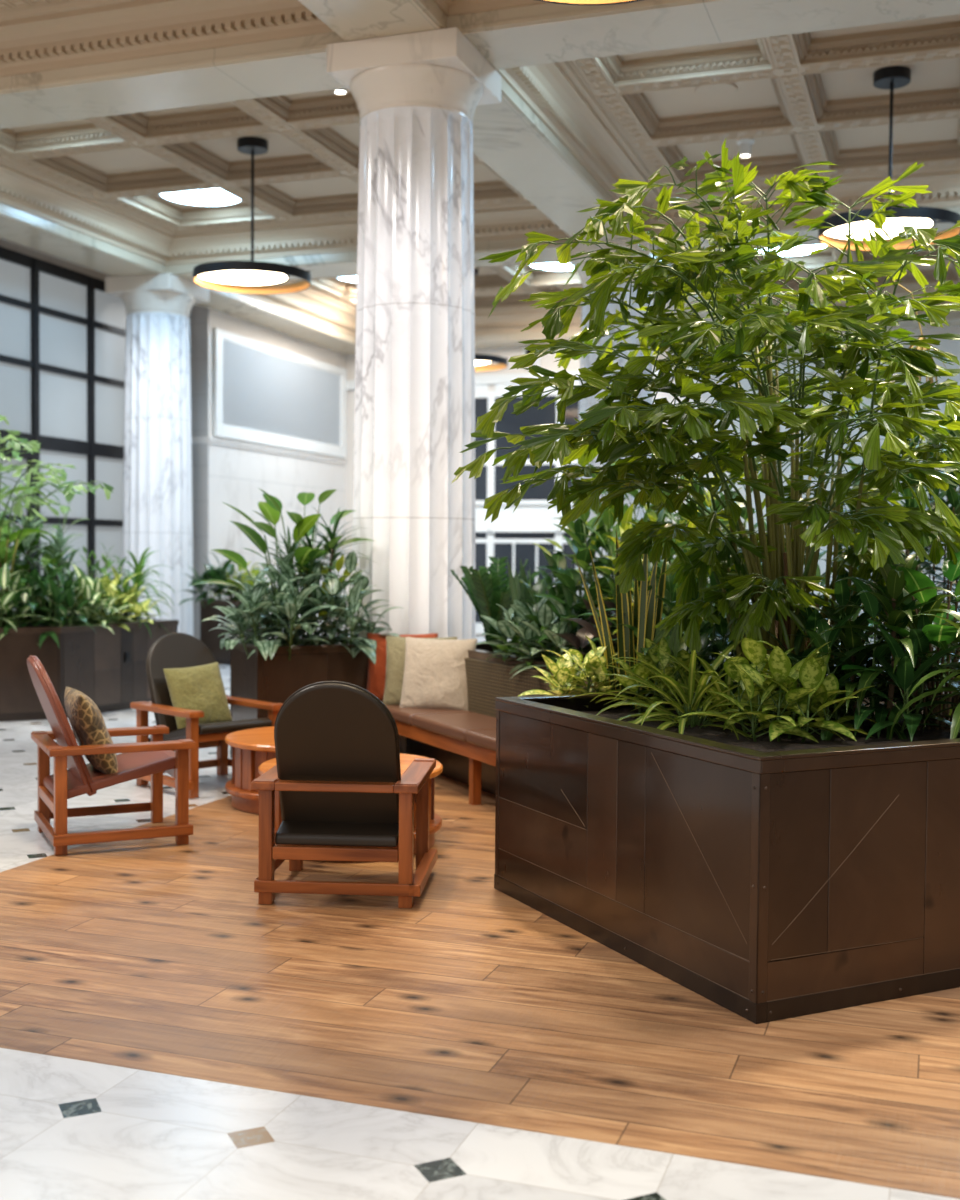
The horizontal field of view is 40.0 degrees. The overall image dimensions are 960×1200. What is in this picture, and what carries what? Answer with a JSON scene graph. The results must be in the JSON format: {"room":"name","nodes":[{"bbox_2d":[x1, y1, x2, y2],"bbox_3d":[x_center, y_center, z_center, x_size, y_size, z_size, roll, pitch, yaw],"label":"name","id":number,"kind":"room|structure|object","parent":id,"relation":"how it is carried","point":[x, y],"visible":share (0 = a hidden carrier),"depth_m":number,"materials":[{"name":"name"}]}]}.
{"room":"lobby","nodes":[
{"label":"lobby","id":0,"kind":"room"},
{"bbox_2d":[0,238,112,280],"bbox_3d":[-8.002,-2.063,11.731,0.300,6.200,19.000,1,2,19],"label":"wall","id":1,"kind":"structure","parent":0,"point":[4,243],"depth_m":17.67,"materials":[{"name":"white paint"}]},
{"bbox_2d":[0,246,190,615],"bbox_3d":[-6.141,-1.729,16.015,0.130,5.270,9.710,1,2,19],"label":"window","id":2,"kind":"structure","parent":1,"relation":"in","point":[63,337],"depth_m":17.69,"materials":[{"name":"black metal"}]},
{"bbox_2d":[0,0,333,76],"bbox_3d":[-4.659,-4.598,8.049,5.830,0.730,5.850,1,2,19],"label":"ceiling","id":3,"kind":"structure","parent":0,"point":[36,35],"depth_m":10.31,"materials":[{"name":"beige paint"}]},
{"bbox_2d":[190,304,208,639],"bbox_3d":[-4.521,-2.187,20.587,0.648,5.900,0.024,1,2,19],"label":"wall","id":4,"kind":"structure","parent":0,"point":[199,321],"depth_m":20.51,"materials":[{"name":"grey paint"}]},
{"bbox_2d":[209,309,345,638],"bbox_3d":[-3.695,-2.411,22.944,0.650,6.200,4.980,1,2,19],"label":"wall","id":5,"kind":"structure","parent":0,"point":[237,476],"depth_m":22.06,"materials":[{"name":"paint"}]},
{"bbox_2d":[191,437,347,464],"bbox_3d":[-3.679,-2.560,22.907,0.700,0.100,5.030,1,2,19],"label":"trim","id":6,"kind":"structure","parent":5,"relation":"attached to","point":[211,440],"depth_m":22.13,"materials":[{"name":"paint"}]},
{"bbox_2d":[213,328,346,457],"bbox_3d":[-3.343,-3.465,22.809,0.055,1.680,4.780,1,2,19],"label":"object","id":7,"kind":"structure","parent":5,"relation":"in","point":[265,394],"depth_m":22.44,"materials":[{"name":"white paint"}]},
{"bbox_2d":[0,89,566,264],"bbox_3d":[-2.486,-4.793,14.279,5.830,0.730,5.850,1,2,19],"label":"ceiling","id":8,"kind":"structure","parent":0,"point":[101,178],"depth_m":15.28,"materials":[{"name":"beige paint"}]},
{"bbox_2d":[0,202,166,276],"bbox_3d":[-5.593,-4.810,15.361,0.786,0.920,5.850,1,2,19],"label":"ceiling beam","id":9,"kind":"structure","parent":8,"relation":"attached to","point":[17,226],"depth_m":16.41,"materials":[{"name":"paint"}]},
{"bbox_2d":[0,32,345,128],"bbox_3d":[-3.927,-4.658,11.289,6.580,0.920,0.786,1,2,19],"label":"ceiling beam","id":10,"kind":"structure","parent":8,"relation":"attached to","point":[294,65],"depth_m":10.68,"materials":[{"name":"paint"}]},
{"bbox_2d":[158,189,241,205],"bbox_3d":[-3.447,-5.020,16.312,1.060,0.031,1.060,1,2,19],"label":"recessed light","id":11,"kind":"object","parent":8,"relation":"in","point":[212,197],"visible":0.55,"depth_m":16.47,"materials":[{"name":"white paint"}]},
{"bbox_2d":[193,136,310,293],"bbox_3d":[-2.463,-4.198,14.289,1.260,1.519,1.260,1,2,2],"label":"pendant lamp","id":12,"kind":"object","parent":8,"relation":"hanging from","point":[243,277],"visible":1,"depth_m":14.27,"materials":[{"name":"black metal"}]},
{"bbox_2d":[198,271,286,284],"bbox_3d":[-2.583,-3.512,14.316,0.980,0.007,0.980,1,2,2],"label":"diffuser","id":13,"kind":"object","parent":12,"relation":"attached to","point":[222,277],"depth_m":14.42,"materials":[{"name":"white plastic"}]},
{"bbox_2d":[244,262,581,336],"bbox_3d":[-0.314,-4.988,20.508,5.830,0.730,5.850,1,2,19],"label":"ceiling","id":14,"kind":"structure","parent":0,"point":[329,301],"depth_m":21.93,"materials":[{"name":"beige paint"}]},
{"bbox_2d":[194,289,355,349],"bbox_3d":[-3.421,-5.005,21.591,0.786,0.920,5.850,1,2,19],"label":"ceiling beam","id":15,"kind":"structure","parent":14,"relation":"attached to","point":[238,305],"depth_m":21.52,"materials":[{"name":"paint"}]},
{"bbox_2d":[166,235,574,280],"bbox_3d":[-1.755,-4.853,17.518,6.580,0.920,0.786,1,2,19],"label":"ceiling beam","id":16,"kind":"structure","parent":14,"relation":"attached to","point":[335,264],"depth_m":17.21,"materials":[{"name":"paint"}]},
{"bbox_2d":[474,268,507,371],"bbox_3d":[-0.196,-4.391,20.485,1.260,1.519,1.260,1,2,2],"label":"pendant lamp","id":17,"kind":"object","parent":14,"relation":"hanging from","point":[482,361],"visible":0.3,"depth_m":20.48,"materials":[{"name":"black metal"}]},
{"bbox_2d":[332,330,665,354],"bbox_3d":[0.417,-5.048,23.747,6.580,0.920,0.786,1,2,19],"label":"ceiling beam","id":18,"kind":"structure","parent":14,"relation":"attached to","point":[508,340],"depth_m":23.42,"materials":[{"name":"paint"}]},
{"bbox_2d":[0,634,959,1199],"bbox_3d":[2.828,1.190,11.236,26.000,0.101,25.000,1,2,19],"label":"floor","id":19,"kind":"structure","parent":0,"point":[470,1002],"depth_m":4.01,"materials":[{"name":"brown wood"}]},
{"bbox_2d":[0,617,178,721],"bbox_3d":[-4.637,0.616,12.762,3.344,0.825,2.456,0,2,-26],"label":"planter","id":20,"kind":"object","parent":19,"relation":"on","point":[88,661],"visible":0.7,"depth_m":12.06,"materials":[{"name":"wood"}]},
{"bbox_2d":[0,557,59,645],"bbox_3d":[-4.423,-0.038,11.783,1.353,0.901,1.256,1,2,19],"label":"white dieffenbachia","id":21,"kind":"object","parent":20,"relation":"on","point":[5,583],"visible":0.82,"depth_m":11.73,"materials":[{"name":"beige plant"}]},
{"bbox_2d":[0,516,66,625],"bbox_3d":[-4.562,-0.187,12.406,1.645,1.225,1.508,0,2,-11],"label":"leafy plant","id":22,"kind":"object","parent":20,"relation":"on","point":[46,557],"visible":0.23,"depth_m":12.47,"materials":[{"name":"green plant"}]},
{"bbox_2d":[0,513,84,623],"bbox_3d":[-4.316,-0.285,12.648,1.288,1.196,0.867,1,2,19],"label":"dracaena","id":23,"kind":"object","parent":20,"relation":"on","point":[27,541],"visible":0.47,"depth_m":12.53,"materials":[{"name":"green plant"}]},
{"bbox_2d":[0,461,89,625],"bbox_3d":[-4.434,-0.519,12.738,1.294,1.654,0.972,0,2,-26],"label":"plant","id":24,"kind":"object","parent":20,"relation":"on","point":[69,496],"visible":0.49,"depth_m":12.87,"materials":[{"name":"green plant"}]},
{"bbox_2d":[0,558,102,648],"bbox_3d":[-3.994,0.025,12.035,1.190,0.813,1.080,1,2,19],"label":"peace lily","id":25,"kind":"object","parent":20,"relation":"on","point":[68,594],"visible":0.8,"depth_m":11.89,"materials":[{"name":"green plant"}]},
{"bbox_2d":[0,415,113,627],"bbox_3d":[-3.964,-0.608,11.037,2.303,1.982,1.481,2,2,34],"label":"palm","id":26,"kind":"object","parent":20,"relation":"on","point":[17,509],"visible":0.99,"depth_m":10.91,"materials":[{"name":"green plant"}]},
{"bbox_2d":[12,548,124,626],"bbox_3d":[-4.017,-0.081,12.632,1.284,0.858,1.377,1,2,19],"label":"plant","id":27,"kind":"object","parent":20,"relation":"on","point":[64,574],"visible":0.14,"depth_m":12.47,"materials":[{"name":"green plant"}]},
{"bbox_2d":[17,563,139,634],"bbox_3d":[-3.798,0.029,12.358,1.108,0.763,1.128,1,2,19],"label":"variegated dieffenbachia","id":28,"kind":"object","parent":20,"relation":"on","point":[89,591],"visible":0.62,"depth_m":12.27,"materials":[{"name":"green plant"}]},
{"bbox_2d":[59,542,145,623],"bbox_3d":[-3.792,-0.142,13.114,0.948,0.887,1.004,2,2,32],"label":"shrub","id":29,"kind":"object","parent":20,"relation":"on","point":[108,564],"visible":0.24,"depth_m":13.05,"materials":[{"name":"green plant"}]},
{"bbox_2d":[53,566,167,630],"bbox_3d":[-3.518,0.035,12.737,1.015,0.763,1.003,1,2,19],"label":"variegated aglaonema","id":30,"kind":"object","parent":20,"relation":"on","point":[109,587],"visible":0.61,"depth_m":12.67,"materials":[{"name":"green plant"}]},
{"bbox_2d":[95,547,175,635],"bbox_3d":[-3.493,-0.073,13.146,0.934,0.911,1.131,1,2,19],"label":"dracaena","id":31,"kind":"object","parent":20,"relation":"on","point":[140,566],"visible":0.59,"depth_m":13.15,"materials":[{"name":"green plant"}]},
{"bbox_2d":[27,655,195,855],"bbox_3d":[-1.958,0.764,6.911,0.777,0.970,0.725,0,2,-26],"label":"armchair","id":32,"kind":"object","parent":19,"relation":"on","point":[140,759],"visible":1,"depth_m":6.74,"materials":[{"name":"brown wood"}]},
{"bbox_2d":[64,686,117,773],"bbox_3d":[-2.037,0.689,6.909,0.237,0.441,0.478,-1,2,-27],"label":"cushion","id":33,"kind":"object","parent":32,"relation":"on","point":[86,720],"visible":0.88,"depth_m":6.73,"materials":[{"name":"brown fabric"}]},
{"bbox_2d":[105,273,208,635],"bbox_3d":[-4.532,-1.808,18.582,1.030,5.279,1.030,1,2,19],"label":"marble column","id":34,"kind":"structure","parent":19,"relation":"on","point":[157,498],"depth_m":18.19,"materials":[{"name":"white stone"}]},
{"bbox_2d":[130,632,282,798],"bbox_3d":[-1.773,0.711,8.511,0.725,0.970,0.777,-1,3,-44],"label":"armchair","id":35,"kind":"object","parent":19,"relation":"on","point":[171,650],"visible":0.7,"depth_m":8.49,"materials":[{"name":"brown wood"}]},
{"bbox_2d":[163,662,232,728],"bbox_3d":[-1.830,0.624,8.575,0.210,0.415,0.429,2,3,41],"label":"cushion","id":36,"kind":"object","parent":35,"relation":"on","point":[201,688],"visible":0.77,"depth_m":8.52,"materials":[{"name":"green fabric"}]},
{"bbox_2d":[200,599,261,664],"bbox_3d":[-3.381,0.428,18.038,0.636,0.860,0.616,2,2,29],"label":"planter","id":37,"kind":"object","parent":19,"relation":"on","point":[210,638],"visible":0.42,"depth_m":17.79,"materials":[{"name":"metal"}]},
{"bbox_2d":[178,550,245,606],"bbox_3d":[-3.554,-0.264,17.886,1.164,0.821,1.110,1,2,19],"label":"plant","id":38,"kind":"object","parent":37,"relation":"on","point":[210,572],"visible":0.71,"depth_m":17.82,"materials":[{"name":"green plant"}]},
{"bbox_2d":[225,726,275,814],"bbox_3d":[-1.052,1.017,7.943,0.948,0.408,0.948,-1,2,-32],"label":"side table","id":39,"kind":"object","parent":19,"relation":"on","point":[252,747],"visible":0.29,"depth_m":7.65,"materials":[{"name":"brown wood"}]},
{"bbox_2d":[230,639,368,757],"bbox_3d":[-1.265,0.734,9.543,0.916,0.860,0.706,0,2,-26],"label":"planter","id":40,"kind":"object","parent":19,"relation":"on","point":[275,680],"visible":0.45,"depth_m":9.20,"materials":[{"name":"wood"}]},
{"bbox_2d":[209,583,319,650],"bbox_3d":[-1.569,0.141,9.597,0.808,0.587,0.874,0,2,-11],"label":"silver aglaonema","id":41,"kind":"object","parent":40,"relation":"on","point":[223,642],"visible":0.38,"depth_m":9.45,"materials":[{"name":"green plant"}]},
{"bbox_2d":[202,551,354,660],"bbox_3d":[-1.375,0.043,9.361,1.026,0.795,1.049,1,2,19],"label":"silver aglaonema","id":42,"kind":"object","parent":40,"relation":"on","point":[291,599],"visible":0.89,"depth_m":9.20,"materials":[{"name":"green plant"}]},
{"bbox_2d":[190,502,373,641],"bbox_3d":[-1.430,-0.170,9.661,1.179,1.137,1.246,-1,3,-42],"label":"plant","id":43,"kind":"object","parent":40,"relation":"on","point":[305,524],"visible":0.55,"depth_m":9.57,"materials":[{"name":"green plant"}]},
{"bbox_2d":[237,489,355,644],"bbox_3d":[-1.368,-0.208,9.648,0.925,1.210,0.997,1,2,19],"label":"philodendron","id":44,"kind":"object","parent":40,"relation":"on","point":[304,498],"visible":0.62,"depth_m":9.56,"materials":[{"name":"green plant"}]},
{"bbox_2d":[254,506,374,643],"bbox_3d":[-1.256,-0.144,9.583,0.999,1.088,0.804,1,2,5],"label":"dracaena","id":45,"kind":"object","parent":40,"relation":"on","point":[331,534],"visible":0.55,"depth_m":9.56,"materials":[{"name":"green plant"}]},
{"bbox_2d":[269,551,403,664],"bbox_3d":[-0.987,0.052,9.488,0.944,0.811,0.924,1,2,19],"label":"silver aglaonema","id":46,"kind":"object","parent":40,"relation":"on","point":[368,646],"visible":0.8,"depth_m":9.36,"materials":[{"name":"green plant"}]},
{"bbox_2d":[304,555,381,643],"bbox_3d":[-1.091,0.035,9.597,0.724,0.733,0.718,1,2,19],"label":"fig","id":47,"kind":"object","parent":40,"relation":"on","point":[339,564],"visible":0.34,"depth_m":9.52,"materials":[{"name":"green plant"}]},
{"bbox_2d":[251,681,437,907],"bbox_3d":[-0.587,0.809,5.897,0.725,0.970,0.777,1,2,4],"label":"armchair","id":48,"kind":"object","parent":19,"relation":"on","point":[337,777],"visible":1,"depth_m":5.62,"materials":[{"name":"black leather"}]},
{"bbox_2d":[259,753,442,861],"bbox_3d":[-0.669,1.057,6.849,0.948,0.408,0.948,1,2,8],"label":"side table","id":49,"kind":"object","parent":19,"relation":"on","point":[435,821],"visible":0.1,"depth_m":6.73,"materials":[{"name":"brown wood"}]},
{"bbox_2d":[327,27,501,753],"bbox_3d":[-0.505,-1.491,10.195,1.030,5.279,1.030,1,2,19],"label":"marble column","id":50,"kind":"structure","parent":19,"relation":"on","point":[417,95],"depth_m":9.79,"materials":[{"name":"white stone"}]},
{"bbox_2d":[386,658,593,804],"bbox_3d":[0.128,0.828,7.971,0.485,0.805,3.370,0,2,-26],"label":"bench","id":51,"kind":"object","parent":19,"relation":"on","point":[463,742],"visible":0.34,"depth_m":8.43,"materials":[{"name":"brown wood"}]},
{"bbox_2d":[367,633,437,701],"bbox_3d":[-0.554,0.483,9.378,0.509,0.494,0.212,0,2,-1],"label":"cushion","id":52,"kind":"object","parent":51,"relation":"on","point":[377,672],"visible":0.25,"depth_m":9.32,"materials":[{"name":"orange fabric"}]},
{"bbox_2d":[383,636,457,704],"bbox_3d":[-0.418,0.502,9.198,0.510,0.494,0.211,1,2,7],"label":"cushion","id":53,"kind":"object","parent":51,"relation":"on","point":[395,646],"visible":0.34,"depth_m":9.17,"materials":[{"name":"green fabric"}]},
{"bbox_2d":[386,705,470,724],"bbox_3d":[-0.430,0.770,9.103,0.465,0.075,0.836,0,2,-26],"label":"seat cushion","id":54,"kind":"object","parent":51,"relation":"on","point":[402,716],"depth_m":8.81,"materials":[{"name":"brown leather"}]},
{"bbox_2d":[400,637,476,710],"bbox_3d":[-0.288,0.513,9.018,0.521,0.504,0.212,1,2,17],"label":"cushion","id":55,"kind":"object","parent":51,"relation":"on","point":[434,677],"visible":0.93,"depth_m":8.96,"materials":[{"name":"beige fabric"}]},
{"bbox_2d":[411,712,495,741],"bbox_3d":[-0.064,0.798,8.345,0.465,0.075,0.836,0,2,-26],"label":"seat cushion","id":56,"kind":"object","parent":51,"relation":"on","point":[446,726],"depth_m":8.33,"materials":[{"name":"brown leather"}]},
{"bbox_2d":[466,729,495,750],"bbox_3d":[0.302,0.827,7.587,0.465,0.075,0.836,0,2,-26],"label":"seat cushion","id":57,"kind":"object","parent":51,"relation":"on","point":[476,739],"depth_m":7.73,"materials":[{"name":"brown leather"}]},
{"bbox_2d":[468,641,722,686],"bbox_3d":[0.732,0.796,8.256,0.856,0.855,3.376,0,2,-26],"label":"planter","id":58,"kind":"object","parent":19,"relation":"on","point":[482,651],"visible":0.03,"depth_m":8.60,"materials":[{"name":"wood"}]},
{"bbox_2d":[451,557,539,650],"bbox_3d":[0.108,0.045,9.257,0.602,0.698,0.536,-1,2,-34],"label":"plant","id":59,"kind":"object","parent":58,"relation":"on","point":[485,591],"visible":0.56,"depth_m":9.12,"materials":[{"name":"green plant"}]},
{"bbox_2d":[476,597,550,658],"bbox_3d":[0.288,0.207,8.482,0.852,0.490,0.810,1,2,19],"label":"calathea","id":60,"kind":"object","parent":58,"relation":"on","point":[505,627],"visible":0.3,"depth_m":8.43,"materials":[{"name":"green plant"}]},
{"bbox_2d":[486,624,559,667],"bbox_3d":[0.363,0.280,8.336,0.495,0.355,0.816,-1,2,-33],"label":"leafy plant","id":61,"kind":"object","parent":58,"relation":"on","point":[515,639],"visible":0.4,"depth_m":8.26,"materials":[{"name":"green plant"}]},
{"bbox_2d":[507,559,582,656],"bbox_3d":[0.448,0.084,8.854,0.497,0.730,0.563,1,2,19],"label":"snake plant","id":62,"kind":"object","parent":58,"relation":"on","point":[518,592],"visible":0.11,"depth_m":8.79,"materials":[{"name":"green plant"}]},
{"bbox_2d":[501,597,617,677],"bbox_3d":[0.512,0.228,8.094,0.729,0.499,0.929,-1,3,-42],"label":"calathea","id":63,"kind":"object","parent":58,"relation":"on","point":[545,615],"visible":0.5,"depth_m":8.03,"materials":[{"name":"green plant"}]},
{"bbox_2d":[497,518,649,668],"bbox_3d":[0.747,-0.021,8.409,1.177,0.996,1.090,-1,2,-26],"label":"peace lily","id":64,"kind":"object","parent":58,"relation":"on","point":[569,578],"visible":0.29,"depth_m":8.22,"materials":[{"name":"green plant"}]},
{"bbox_2d":[553,597,617,664],"bbox_3d":[0.776,0.241,7.715,0.670,0.511,0.671,1,2,19],"label":"purple alocasia","id":65,"kind":"object","parent":58,"relation":"on","point":[580,639],"visible":0.28,"depth_m":7.67,"materials":[{"name":"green plant"}]},
{"bbox_2d":[550,438,716,643],"bbox_3d":[0.966,-0.310,8.373,1.248,1.539,1.359,1,2,19],"label":"philodendron","id":66,"kind":"object","parent":58,"relation":"on","point":[585,516],"visible":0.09,"depth_m":8.11,"materials":[{"name":"green plant"}]},
{"bbox_2d":[568,464,754,656],"bbox_3d":[1.139,-0.178,7.990,1.228,1.305,1.343,1,2,19],"label":"philodendron","id":67,"kind":"object","parent":58,"relation":"on","point":[607,520],"visible":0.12,"depth_m":7.93,"materials":[{"name":"green plant"}]},
{"bbox_2d":[596,475,747,660],"bbox_3d":[1.236,-0.151,7.584,1.140,1.279,1.046,1,2,19],"label":"croton","id":68,"kind":"object","parent":58,"relation":"on","point":[628,514],"visible":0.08,"depth_m":7.55,"materials":[{"name":"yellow plant"}]},
{"bbox_2d":[579,458,826,673],"bbox_3d":[1.270,-0.142,7.166,1.401,1.290,1.361,0,2,-19],"label":"plant","id":69,"kind":"object","parent":58,"relation":"on","point":[744,515],"visible":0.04,"depth_m":7.12,"materials":[{"name":"green plant"}]},
{"bbox_2d":[568,239,660,647],"bbox_3d":[1.682,-1.686,16.419,1.030,5.279,1.030,1,2,19],"label":"marble column","id":70,"kind":"structure","parent":19,"relation":"on","point":[584,404],"depth_m":16.00,"materials":[{"name":"white stone"}]},
{"bbox_2d":[494,690,959,1023],"bbox_3d":[1.429,0.891,5.533,2.118,0.862,1.899,0,2,-26],"label":"planter","id":71,"kind":"object","parent":19,"relation":"on","point":[768,881],"visible":0.91,"depth_m":4.53,"materials":[{"name":"wood"}]},
{"bbox_2d":[519,636,630,707],"bbox_3d":[0.521,0.348,6.280,0.608,0.362,0.658,1,2,19],"label":"variegated aglaonema","id":72,"kind":"object","parent":71,"relation":"on","point":[566,680],"visible":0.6,"depth_m":6.21,"materials":[{"name":"green plant"}]},
{"bbox_2d":[573,531,666,708],"bbox_3d":[0.677,0.104,6.209,0.457,0.876,0.314,0,2,-2],"label":"snake plant","id":73,"kind":"object","parent":71,"relation":"on","point":[645,608],"visible":0.56,"depth_m":6.18,"materials":[{"name":"green plant"}]},
{"bbox_2d":[596,636,710,713],"bbox_3d":[0.827,0.364,5.885,0.572,0.417,0.612,0,2,-17],"label":"variegated aglaonema","id":74,"kind":"object","parent":71,"relation":"on","point":[665,665],"visible":0.48,"depth_m":5.88,"materials":[{"name":"green plant"}]},
{"bbox_2d":[591,537,751,707],"bbox_3d":[1.024,0.134,6.326,1.014,0.896,1.059,0,2,-20],"label":"plant","id":75,"kind":"object","parent":71,"relation":"on","point":[716,645],"visible":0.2,"depth_m":6.15,"materials":[{"name":"green plant"}]},
{"bbox_2d":[568,636,800,739],"bbox_3d":[0.896,0.464,5.598,1.013,0.647,0.979,1,2,19],"label":"spider plant","id":76,"kind":"object","parent":71,"relation":"on","point":[693,720],"visible":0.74,"depth_m":5.52,"materials":[{"name":"green plant"}]},
{"bbox_2d":[451,139,959,719],"bbox_3d":[1.259,-0.728,5.843,2.073,2.574,2.822,2,3,44],"label":"tree","id":77,"kind":"object","parent":71,"relation":"on","point":[627,422],"visible":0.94,"depth_m":5.49,"materials":[{"name":"green plant"}]},
{"bbox_2d":[632,648,832,731],"bbox_3d":[1.086,0.445,5.726,0.817,0.494,0.810,-1,2,-28],"label":"spider plant","id":78,"kind":"object","parent":71,"relation":"on","point":[718,687],"visible":0.18,"depth_m":5.65,"materials":[{"name":"green plant"}]},
{"bbox_2d":[677,638,876,742],"bbox_3d":[1.196,0.360,5.221,0.720,0.420,0.717,1,2,19],"label":"variegated aglaonema","id":79,"kind":"object","parent":71,"relation":"on","point":[771,672],"visible":0.96,"depth_m":5.14,"materials":[{"name":"green plant"}]},
{"bbox_2d":[704,527,878,693],"bbox_3d":[1.478,0.088,6.459,1.159,1.016,1.093,1,2,19],"label":"plant","id":80,"kind":"object","parent":71,"relation":"on","point":[822,584],"visible":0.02,"depth_m":6.38,"materials":[{"name":"green plant"}]},
{"bbox_2d":[761,554,959,741],"bbox_3d":[1.665,0.196,5.524,1.123,0.801,1.111,1,2,19],"label":"plant","id":81,"kind":"object","parent":71,"relation":"on","point":[905,678],"visible":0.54,"depth_m":5.33,"materials":[{"name":"green plant"}]},
{"bbox_2d":[783,547,959,739],"bbox_3d":[1.646,0.249,5.408,0.872,0.954,0.816,2,3,40],"label":"dracaena","id":82,"kind":"object","parent":71,"relation":"on","point":[894,580],"visible":0.59,"depth_m":5.35,"materials":[{"name":"green plant"}]},
{"bbox_2d":[830,552,959,729],"bbox_3d":[1.875,0.169,5.483,0.962,0.795,0.756,-1,2,-30],"label":"fig","id":83,"kind":"object","parent":71,"relation":"on","point":[915,580],"visible":0.42,"depth_m":5.39,"materials":[{"name":"green plant"}]},
{"bbox_2d":[890,595,959,740],"bbox_3d":[1.985,0.295,5.091,0.761,0.792,0.813,1,2,19],"label":"dracaena","id":84,"kind":"object","parent":71,"relation":"on","point":[955,726],"visible":0.84,"depth_m":5.09,"materials":[{"name":"green plant"}]},
{"bbox_2d":[826,672,959,691],"bbox_3d":[2.471,0.840,7.299,1.116,0.860,1.116,0,2,-26],"label":"planter","id":85,"kind":"object","parent":19,"relation":"on","point":[859,672],"visible":0.02,"depth_m":7.69,"materials":[{"name":"metal"}]},
{"bbox_2d":[820,415,959,683],"bbox_3d":[2.454,-0.327,7.215,1.305,1.683,1.243,1,2,19],"label":"dracaena","id":86,"kind":"object","parent":85,"relation":"on","point":[953,496],"visible":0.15,"depth_m":7.09,"materials":[{"name":"green plant"}]},
{"bbox_2d":[433,0,547,15],"bbox_3d":[1.583,-4.475,5.877,5.890,0.730,5.850,1,2,19],"label":"ceiling","id":87,"kind":"structure","parent":0,"point":[449,7],"depth_m":9.51,"materials":[{"name":"beige paint"}]},
{"bbox_2d":[298,0,447,41],"bbox_3d":[-1.552,-4.492,6.970,0.786,0.920,5.850,1,2,19],"label":"ceiling beam","id":88,"kind":"structure","parent":87,"relation":"attached to","point":[352,20],"depth_m":9.31,"materials":[{"name":"paint"}]},
{"bbox_2d":[537,0,641,5],"bbox_3d":[0.573,-3.899,6.353,1.260,1.529,1.260,1,2,2],"label":"pendant lamp","id":89,"kind":"object","parent":87,"relation":"hanging from","point":[565,2],"visible":1,"depth_m":6.99,"materials":[{"name":"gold metal"}]},
{"bbox_2d":[345,327,959,649],"bbox_3d":[6.671,-2.300,22.077,24.000,6.200,0.200,1,2,19],"label":"wall","id":90,"kind":"structure","parent":0,"point":[947,345],"depth_m":22.69,"materials":[{"name":"beige paint"}]},
{"bbox_2d":[475,384,490,633],"bbox_3d":[-0.423,-1.670,24.400,1.340,4.570,0.120,1,2,19],"label":"window","id":91,"kind":"structure","parent":90,"relation":"in","point":[482,393],"depth_m":24.25,"materials":[{"name":"white paint"}]},
{"bbox_2d":[488,383,559,593],"bbox_3d":[0.805,-1.645,23.973,1.340,4.570,0.120,1,2,19],"label":"window","id":92,"kind":"structure","parent":90,"relation":"in","point":[513,535],"depth_m":23.99,"materials":[{"name":"white paint"}]},
{"bbox_2d":[557,381,579,569],"bbox_3d":[2.032,-1.621,23.546,1.340,4.570,0.120,1,2,19],"label":"window","id":93,"kind":"structure","parent":90,"relation":"in","point":[572,411],"depth_m":23.71,"materials":[{"name":"white paint"}]},
{"bbox_2d":[346,361,823,389],"bbox_3d":[1.606,-4.004,23.631,8.850,0.180,0.100,1,2,19],"label":"trim","id":94,"kind":"structure","parent":90,"relation":"attached to","point":[490,379],"depth_m":23.95,"materials":[{"name":"white paint"}]},
{"bbox_2d":[496,14,959,228],"bbox_3d":[3.755,-4.670,12.106,5.890,0.730,5.850,1,2,19],"label":"ceiling","id":95,"kind":"structure","parent":0,"point":[802,99],"depth_m":12.81,"materials":[{"name":"beige paint"}]},
{"bbox_2d":[473,76,640,241],"bbox_3d":[0.620,-4.687,13.199,0.786,0.920,5.850,1,2,19],"label":"ceiling beam","id":96,"kind":"structure","parent":95,"relation":"attached to","point":[509,136],"depth_m":12.76,"materials":[{"name":"paint"}]},
{"bbox_2d":[447,0,959,69],"bbox_3d":[2.315,-4.535,9.116,6.640,0.920,0.786,1,2,19],"label":"ceiling beam","id":97,"kind":"structure","parent":95,"relation":"attached to","point":[545,33],"depth_m":9.40,"materials":[{"name":"paint"}]},
{"bbox_2d":[694,83,737,97],"bbox_3d":[2.248,-4.854,12.573,0.410,0.014,0.410,1,2,19],"label":"ceiling speaker","id":98,"kind":"object","parent":95,"relation":"attached to","point":[727,89],"visible":0.91,"depth_m":12.56,"materials":[{"name":"beige paint"}]},
{"bbox_2d":[644,206,959,250],"bbox_3d":[4.487,-4.730,15.345,6.640,0.920,0.786,1,2,19],"label":"ceiling beam","id":99,"kind":"structure","parent":95,"relation":"attached to","point":[802,230],"depth_m":15.36,"materials":[{"name":"paint"}]},
{"bbox_2d":[818,206,959,250],"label":"pendant lamp","id":100,"kind":"object","parent":95,"relation":"hanging from","point":[920,217],"depth_m":12.00,"materials":[{"name":"black metal"}]},
{"bbox_2d":[824,218,932,239],"bbox_3d":[3.649,-3.429,12.146,0.980,0.007,0.980,1,2,2],"label":"diffuser","id":101,"kind":"object","parent":100,"relation":"attached to","point":[892,227],"depth_m":12.14,"materials":[{"name":"white plastic"}]},
{"bbox_2d":[873,66,910,179],"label":"rod","id":102,"kind":"object","parent":95,"relation":"hanging from","point":[891,78],"depth_m":12.07,"materials":[{"name":"black metal"}]},
{"bbox_2d":[672,234,959,318],"bbox_3d":[5.927,-4.865,18.335,5.890,0.730,5.850,1,2,19],"label":"ceiling","id":103,"kind":"structure","parent":0,"point":[814,261],"depth_m":20.35,"materials":[{"name":"beige paint"}]},
{"bbox_2d":[721,311,959,334],"bbox_3d":[6.659,-4.925,21.575,6.640,0.920,0.786,1,2,19],"label":"ceiling beam","id":104,"kind":"structure","parent":103,"relation":"attached to","point":[953,318],"depth_m":21.31,"materials":[{"name":"paint"}]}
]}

